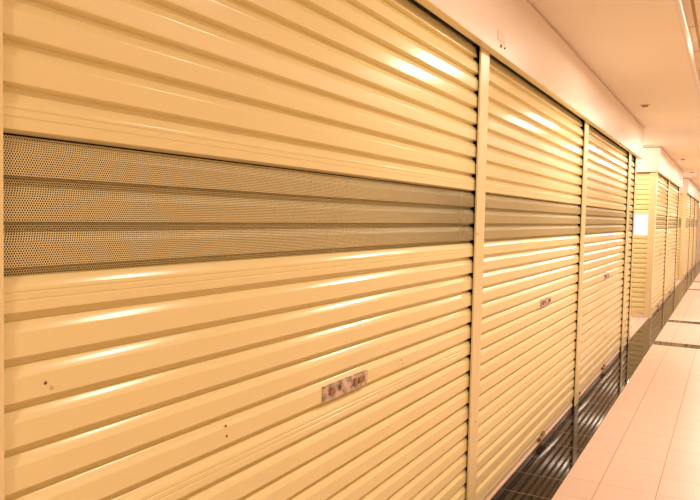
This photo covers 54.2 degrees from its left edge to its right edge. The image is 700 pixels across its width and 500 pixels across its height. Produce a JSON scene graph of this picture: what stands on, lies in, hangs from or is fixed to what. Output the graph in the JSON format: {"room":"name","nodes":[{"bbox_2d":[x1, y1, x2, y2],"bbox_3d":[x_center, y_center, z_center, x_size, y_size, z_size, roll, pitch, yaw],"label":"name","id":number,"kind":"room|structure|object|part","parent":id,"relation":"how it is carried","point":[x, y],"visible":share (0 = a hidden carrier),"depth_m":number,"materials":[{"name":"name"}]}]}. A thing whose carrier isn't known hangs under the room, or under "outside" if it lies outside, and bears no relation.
{"room":"shopping mall","nodes":[
{"label":"shopping mall","id":0,"kind":"room"},
{"bbox_2d":[3,128,624,275],"bbox_3d":[0.711,-0.074,5.092,1.480,2.677,8.590,3,3,29],"label":"shutter panel","id":1,"kind":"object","parent":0,"point":[506,217],"depth_m":4.03,"materials":[{"name":"beige metal"}]},
{"bbox_2d":[498,30,505,48],"bbox_3d":[0.726,-1.004,3.274,0.005,0.072,0.120,3,3,29],"label":"label plate","id":2,"kind":"object","parent":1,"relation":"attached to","point":[501,37],"visible":1,"depth_m":3.27,"materials":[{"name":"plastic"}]},
{"bbox_2d":[415,0,643,158],"bbox_3d":[-0.603,-1.190,3.898,2.947,0.387,12.300,3,3,29],"label":"wall","id":3,"kind":"structure","parent":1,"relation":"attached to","point":[534,50],"depth_m":3.95,"materials":[{"name":"beige paint"}]},
{"bbox_2d":[410,0,699,189],"bbox_3d":[4.456,-1.771,12.682,4.024,0.120,34.600,3,3,29],"label":"ceiling","id":4,"kind":"structure","parent":0,"point":[636,49],"depth_m":4.96,"materials":[{"name":"white paint"}]},
{"bbox_2d":[491,261,699,499],"bbox_3d":[5.568,1.019,12.169,6.700,0.001,34.600,3,3,29],"label":"floor","id":5,"kind":"structure","parent":0,"point":[634,432],"depth_m":4.97,"materials":[{"name":"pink tile"}]},
{"bbox_2d":[0,0,4,499],"bbox_3d":[-0.644,0.271,1.100,0.089,2.324,0.130,3,3,29],"label":"post","id":6,"kind":"object","parent":5,"relation":"on","point":[2,479],"visible":1,"depth_m":1.12,"materials":[{"name":"beige metal"}]},
{"bbox_2d":[3,0,478,499],"bbox_3d":[-0.023,0.233,2.192,0.057,2.315,2.425,3,3,29],"label":"roller shutter","id":7,"kind":"object","parent":5,"relation":"on","point":[337,375],"visible":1,"depth_m":1.70,"materials":[{"name":"beige metal"}]},
{"bbox_3d":[-0.026,0.660,2.210,0.023,1.310,2.425,3,3,29],"label":"slat panel","id":8,"kind":"part","parent":7,"relation":"part of","materials":[{"name":"beige metal"}]},
{"bbox_3d":[-0.010,-0.114,2.172,0.023,0.239,2.425,3,3,29],"label":"perforated panel","id":9,"kind":"part","parent":7,"relation":"part of","materials":[{"name":"beige metal"}]},
{"bbox_3d":[-0.011,-0.580,2.154,0.047,0.688,2.425,3,3,29],"label":"slat panel","id":10,"kind":"part","parent":7,"relation":"part of","materials":[{"name":"beige metal"}]},
{"bbox_3d":[-0.013,0.433,2.187,0.007,0.048,0.286,3,3,29],"label":"lock plate","id":11,"kind":"part","parent":7,"relation":"part of","materials":[{"name":"silver metal"}]},
{"bbox_3d":[-0.013,0.430,2.176,0.008,0.018,0.074,3,3,29],"label":"pull handle","id":12,"kind":"part","parent":7,"relation":"part of","materials":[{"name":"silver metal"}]},
{"bbox_2d":[458,44,489,499],"bbox_3d":[0.577,0.188,3.291,0.092,2.324,0.123,3,3,29],"label":"post","id":13,"kind":"object","parent":5,"relation":"on","point":[483,59],"visible":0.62,"depth_m":3.26,"materials":[{"name":"beige metal"}]},
{"bbox_3d":[0.539,0.186,3.312,0.004,2.324,0.115,3,3,29],"label":"plate","id":14,"kind":"part","parent":13,"relation":"part of","materials":[{"name":"beige metal"}]},
{"bbox_2d":[476,57,583,499],"bbox_3d":[1.219,0.149,4.420,0.062,2.315,2.517,3,3,29],"label":"roller shutter","id":15,"kind":"object","parent":5,"relation":"on","point":[534,144],"visible":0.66,"depth_m":4.09,"materials":[{"name":"beige metal"}]},
{"bbox_3d":[1.196,1.255,4.474,0.026,0.058,2.469,3,3,29],"label":"rail","id":16,"kind":"part","parent":15,"relation":"part of","materials":[{"name":"beige metal"}]},
{"bbox_3d":[1.214,0.576,4.439,0.023,1.310,2.517,3,3,29],"label":"slat panel","id":17,"kind":"part","parent":15,"relation":"part of","materials":[{"name":"beige metal"}]},
{"bbox_3d":[1.230,-0.664,4.383,0.047,0.688,2.517,3,3,29],"label":"slat panel","id":18,"kind":"part","parent":15,"relation":"part of","materials":[{"name":"beige metal"}]},
{"bbox_3d":[1.304,0.344,4.554,0.007,0.048,0.280,3,3,29],"label":"lock plate","id":19,"kind":"part","parent":15,"relation":"part of","materials":[{"name":"silver metal"}]},
{"bbox_2d":[570,118,588,405],"bbox_3d":[1.846,0.102,5.572,0.092,2.324,0.150,3,3,29],"label":"post","id":20,"kind":"object","parent":5,"relation":"on","point":[578,212],"visible":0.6,"depth_m":5.54,"materials":[{"name":"beige metal"}]},
{"bbox_3d":[1.808,0.101,5.593,0.004,2.324,0.142,3,3,29],"label":"plate","id":21,"kind":"part","parent":20,"relation":"part of","materials":[{"name":"beige metal"}]},
{"bbox_2d":[579,126,627,397],"bbox_3d":[2.516,0.062,6.749,0.062,2.315,2.602,3,3,29],"label":"roller shutter","id":22,"kind":"object","parent":5,"relation":"on","point":[607,173],"visible":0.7,"depth_m":6.54,"materials":[{"name":"beige metal"}]},
{"bbox_3d":[2.492,1.168,6.804,0.026,0.058,2.554,3,3,29],"label":"rail","id":23,"kind":"part","parent":22,"relation":"part of","materials":[{"name":"beige metal"}]},
{"bbox_3d":[2.510,0.489,6.768,0.023,1.310,2.602,3,3,29],"label":"slat panel","id":24,"kind":"part","parent":22,"relation":"part of","materials":[{"name":"beige metal"}]},
{"bbox_3d":[2.526,-0.751,6.713,0.047,0.688,2.602,3,3,29],"label":"slat panel","id":25,"kind":"part","parent":22,"relation":"part of","materials":[{"name":"beige metal"}]},
{"bbox_2d":[618,150,631,351],"bbox_3d":[3.164,0.013,7.944,0.089,2.324,0.160,3,3,29],"label":"post","id":26,"kind":"object","parent":5,"relation":"on","point":[623,215],"visible":0.53,"depth_m":7.91,"materials":[{"name":"beige metal"}]},
{"bbox_2d":[624,155,634,345],"bbox_3d":[3.317,0.007,8.204,0.047,2.315,0.486,3,3,29],"label":"roller shutter","id":27,"kind":"object","parent":5,"relation":"on","point":[632,157],"visible":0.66,"depth_m":8.28,"materials":[{"name":"beige metal"}]},
{"bbox_3d":[3.318,0.434,8.220,0.023,1.310,0.486,3,3,29],"label":"slat panel","id":28,"kind":"part","parent":27,"relation":"part of","materials":[{"name":"beige metal"}]},
{"bbox_3d":[3.334,-0.806,8.164,0.047,0.688,0.486,3,3,29],"label":"slat panel","id":29,"kind":"part","parent":27,"relation":"part of","materials":[{"name":"beige metal"}]},
{"bbox_2d":[627,155,636,343],"bbox_3d":[3.444,-0.006,8.446,0.089,2.324,0.060,3,3,29],"label":"post","id":30,"kind":"object","parent":5,"relation":"on","point":[632,213],"visible":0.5,"depth_m":8.42,"materials":[{"name":"beige metal"}]},
{"bbox_2d":[630,172,649,316],"bbox_3d":[3.725,-0.140,11.339,2.221,2.315,0.047,3,3,29],"label":"roller shutter","id":31,"kind":"object","parent":5,"relation":"on","point":[642,178],"visible":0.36,"depth_m":10.84,"materials":[{"name":"beige metal"}]},
{"bbox_3d":[3.708,0.967,11.383,2.194,0.058,0.026,3,3,29],"label":"rail","id":32,"kind":"part","parent":31,"relation":"part of","materials":[{"name":"beige metal"}]},
{"bbox_3d":[3.710,0.327,11.352,2.221,1.233,0.023,3,3,29],"label":"slat panel","id":33,"kind":"part","parent":31,"relation":"part of","materials":[{"name":"beige metal"}]},
{"bbox_3d":[3.726,-0.448,11.314,2.221,0.317,0.023,3,3,29],"label":"perforated panel","id":34,"kind":"part","parent":31,"relation":"part of","materials":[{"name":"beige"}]},
{"bbox_3d":[3.744,-0.448,11.316,2.188,0.320,0.011,3,3,29],"label":"light panel","id":35,"kind":"part","parent":31,"relation":"part of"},
{"bbox_3d":[3.742,-0.952,11.299,2.221,0.688,0.047,3,3,29],"label":"slat panel","id":36,"kind":"part","parent":31,"relation":"part of","materials":[{"name":"beige metal"}]},
{"bbox_2d":[644,172,657,317],"bbox_3d":[4.759,-0.095,10.810,0.102,2.324,0.206,3,3,29],"label":"post","id":37,"kind":"object","parent":5,"relation":"on","point":[653,175],"visible":0.88,"depth_m":10.73,"materials":[{"name":"beige metal"}]},
{"bbox_3d":[4.736,1.030,10.866,0.102,0.070,0.206,3,3,29],"label":"foot casing","id":38,"kind":"part","parent":37,"relation":"part of","materials":[{"name":"beige metal"}]},
{"bbox_2d":[652,174,667,313],"bbox_3d":[5.372,-0.132,11.881,0.062,2.315,2.260,3,3,29],"label":"roller shutter","id":39,"kind":"object","parent":5,"relation":"on","point":[661,209],"visible":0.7,"depth_m":11.87,"materials":[{"name":"beige metal"}]},
{"bbox_3d":[5.366,0.295,11.900,0.023,1.310,2.260,3,3,29],"label":"slat panel","id":40,"kind":"part","parent":39,"relation":"part of","materials":[{"name":"beige metal"}]},
{"bbox_3d":[5.382,-0.945,11.845,0.047,0.688,2.260,3,3,29],"label":"slat panel","id":41,"kind":"part","parent":39,"relation":"part of","materials":[{"name":"beige metal"}]},
{"bbox_2d":[662,179,669,302],"bbox_3d":[5.937,-0.174,12.926,0.089,2.324,0.160,3,3,29],"label":"post","id":42,"kind":"object","parent":5,"relation":"on","point":[664,218],"visible":0.49,"depth_m":12.89,"materials":[{"name":"beige metal"}]},
{"bbox_2d":[665,182,678,298],"bbox_3d":[6.666,-0.219,14.207,0.062,2.315,2.832,3,3,29],"label":"roller shutter","id":43,"kind":"object","parent":5,"relation":"on","point":[673,190],"visible":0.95,"depth_m":14.19,"materials":[{"name":"beige metal"}]},
{"bbox_3d":[6.661,0.208,14.227,0.023,1.310,2.832,3,3,29],"label":"slat panel","id":44,"kind":"part","parent":43,"relation":"part of","materials":[{"name":"beige metal"}]},
{"bbox_3d":[6.677,-1.032,14.171,0.047,0.688,2.832,3,3,29],"label":"slat panel","id":45,"kind":"part","parent":43,"relation":"part of","materials":[{"name":"beige metal"}]},
{"bbox_2d":[673,187,679,288],"bbox_3d":[7.371,-0.272,15.502,0.089,2.324,0.160,3,3,29],"label":"post","id":46,"kind":"object","parent":5,"relation":"on","point":[676,218],"visible":0.48,"depth_m":15.46,"materials":[{"name":"beige metal"}]},
{"bbox_2d":[676,227,680,279],"bbox_3d":[8.660,0.093,18.037,0.067,1.373,0.047,3,3,29],"label":"roller shutter","id":47,"kind":"object","parent":5,"relation":"on","point":[679,239],"depth_m":18.02,"materials":[{"name":"beige metal"}]},
{"bbox_3d":[7.715,0.017,18.546,2.221,1.310,0.023,3,3,29],"label":"slat panel","id":48,"kind":"part","parent":47,"relation":"part of","materials":[{"name":"beige metal"}]},
{"bbox_2d":[679,193,682,217],"bbox_3d":[8.687,-1.168,17.975,0.067,0.629,0.047,3,3,29],"label":"roller shutter","id":49,"kind":"object","parent":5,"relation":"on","point":[680,199],"depth_m":17.96,"materials":[{"name":"beige metal"}]},
{"bbox_3d":[7.747,-1.223,18.495,2.221,0.688,0.047,3,3,29],"label":"slat panel","id":50,"kind":"part","parent":49,"relation":"part of","materials":[{"name":"beige metal"}]},
{"bbox_2d":[679,193,686,279],"bbox_3d":[8.764,-0.366,18.006,0.102,2.324,0.206,3,3,29],"label":"post","id":51,"kind":"object","parent":5,"relation":"on","point":[684,196],"visible":0.88,"depth_m":17.93,"materials":[{"name":"beige metal"}]},
{"bbox_2d":[683,194,690,276],"bbox_3d":[9.415,-0.405,19.147,0.062,2.315,2.420,3,3,29],"label":"roller shutter","id":52,"kind":"object","parent":5,"relation":"on","point":[688,207],"visible":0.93,"depth_m":19.22,"materials":[{"name":"beige metal"}]},
{"bbox_3d":[9.410,0.022,19.166,0.023,1.310,2.420,3,3,29],"label":"slat panel","id":53,"kind":"part","parent":52,"relation":"part of","materials":[{"name":"beige metal"}]},
{"bbox_3d":[9.425,-1.218,19.111,0.047,0.688,2.420,3,3,29],"label":"slat panel","id":54,"kind":"part","parent":52,"relation":"part of","materials":[{"name":"beige metal"}]},
{"bbox_2d":[687,196,691,273],"bbox_3d":[10.020,-0.451,20.262,0.089,2.324,0.160,3,3,29],"label":"post","id":55,"kind":"object","parent":5,"relation":"on","point":[688,220],"visible":0.48,"depth_m":20.22,"materials":[{"name":"beige metal"}]},
{"bbox_2d":[688,198,694,272],"bbox_3d":[10.664,-0.490,21.391,0.062,2.315,2.482,3,3,29],"label":"roller shutter","id":56,"kind":"object","parent":5,"relation":"on","point":[693,199],"visible":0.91,"depth_m":21.53,"materials":[{"name":"beige metal"}]},
{"bbox_3d":[10.658,-0.063,21.410,0.023,1.310,2.482,3,3,29],"label":"slat panel","id":57,"kind":"part","parent":56,"relation":"part of","materials":[{"name":"beige metal"}]},
{"bbox_3d":[10.674,-1.303,21.354,0.047,0.688,2.482,3,3,29],"label":"slat panel","id":58,"kind":"part","parent":56,"relation":"part of","materials":[{"name":"beige metal"}]},
{"bbox_2d":[691,199,695,268],"bbox_3d":[11.283,-0.536,22.533,0.089,2.324,0.160,3,3,29],"label":"post","id":59,"kind":"object","parent":5,"relation":"on","point":[693,220],"visible":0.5,"depth_m":22.49,"materials":[{"name":"beige metal"}]},
{"bbox_2d":[693,227,696,266],"label":"roller shutter","id":60,"kind":"object","parent":5,"relation":"on","point":[695,234],"depth_m":23.82,"materials":[{"name":"beige metal"}]},
{"bbox_3d":[11.922,-0.148,23.680,0.023,1.310,2.482,3,3,29],"label":"slat panel","id":61,"kind":"part","parent":60,"relation":"part of","materials":[{"name":"beige metal"}]},
{"bbox_2d":[695,200,697,219],"label":"roller shutter","id":62,"kind":"object","parent":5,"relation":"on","point":[696,207],"depth_m":23.80,"materials":[{"name":"beige metal"}]},
{"bbox_3d":[11.938,-1.388,23.625,0.047,0.688,2.482,3,3,29],"label":"slat panel","id":63,"kind":"part","parent":62,"relation":"part of","materials":[{"name":"beige metal"}]},
{"bbox_2d":[695,201,698,264],"bbox_3d":[12.547,-0.622,24.803,0.089,2.324,0.160,3,3,29],"label":"post","id":64,"kind":"object","parent":5,"relation":"on","point":[696,221],"visible":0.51,"depth_m":24.77,"materials":[{"name":"beige metal"}]},
{"bbox_2d":[656,173,675,229],"bbox_3d":[5.430,-0.394,13.572,1.480,2.677,5.270,3,3,29],"label":"wall","id":65,"kind":"structure","parent":0,"point":[671,220],"depth_m":15.60,"materials":[{"name":"beige metal"}]},
{"bbox_2d":[636,147,682,188],"bbox_3d":[4.905,-1.562,13.796,2.947,0.387,5.733,3,3,29],"label":"trim","id":66,"kind":"structure","parent":65,"relation":"attached to","point":[655,159],"depth_m":10.74,"materials":[{"name":"beige paint"}]},
{"bbox_2d":[678,194,692,227],"bbox_3d":[10.032,-0.705,21.843,1.480,2.677,7.730,3,3,29],"label":"wall","id":67,"kind":"structure","parent":0,"point":[679,221],"depth_m":25.06,"materials":[{"name":"beige metal"}]},
{"bbox_2d":[680,178,699,200],"bbox_3d":[9.495,-1.873,22.044,2.947,0.387,8.143,3,3,29],"label":"trim","id":68,"kind":"structure","parent":67,"relation":"attached to","point":[689,187],"depth_m":18.61,"materials":[{"name":"beige paint"}]},
{"bbox_2d":[683,0,699,75],"bbox_3d":[7.384,-1.677,11.057,2.676,0.100,34.600,3,3,29],"label":"ceiling","id":69,"kind":"structure","parent":0,"point":[692,7],"depth_m":4.23,"materials":[{"name":"paint"}]},
{"bbox_2d":[696,208,699,260],"bbox_3d":[14.028,-0.918,27.254,6.900,2.735,0.100,3,3,29],"label":"wall","id":70,"kind":"structure","parent":0,"point":[698,234],"depth_m":27.29,"materials":[{"name":"beige paint"}]},
{"bbox_2d":[673,0,699,101],"bbox_3d":[6.228,-1.670,11.700,0.034,0.090,34.600,3,3,29],"label":"trim","id":71,"kind":"structure","parent":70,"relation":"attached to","point":[679,4],"depth_m":4.45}
]}

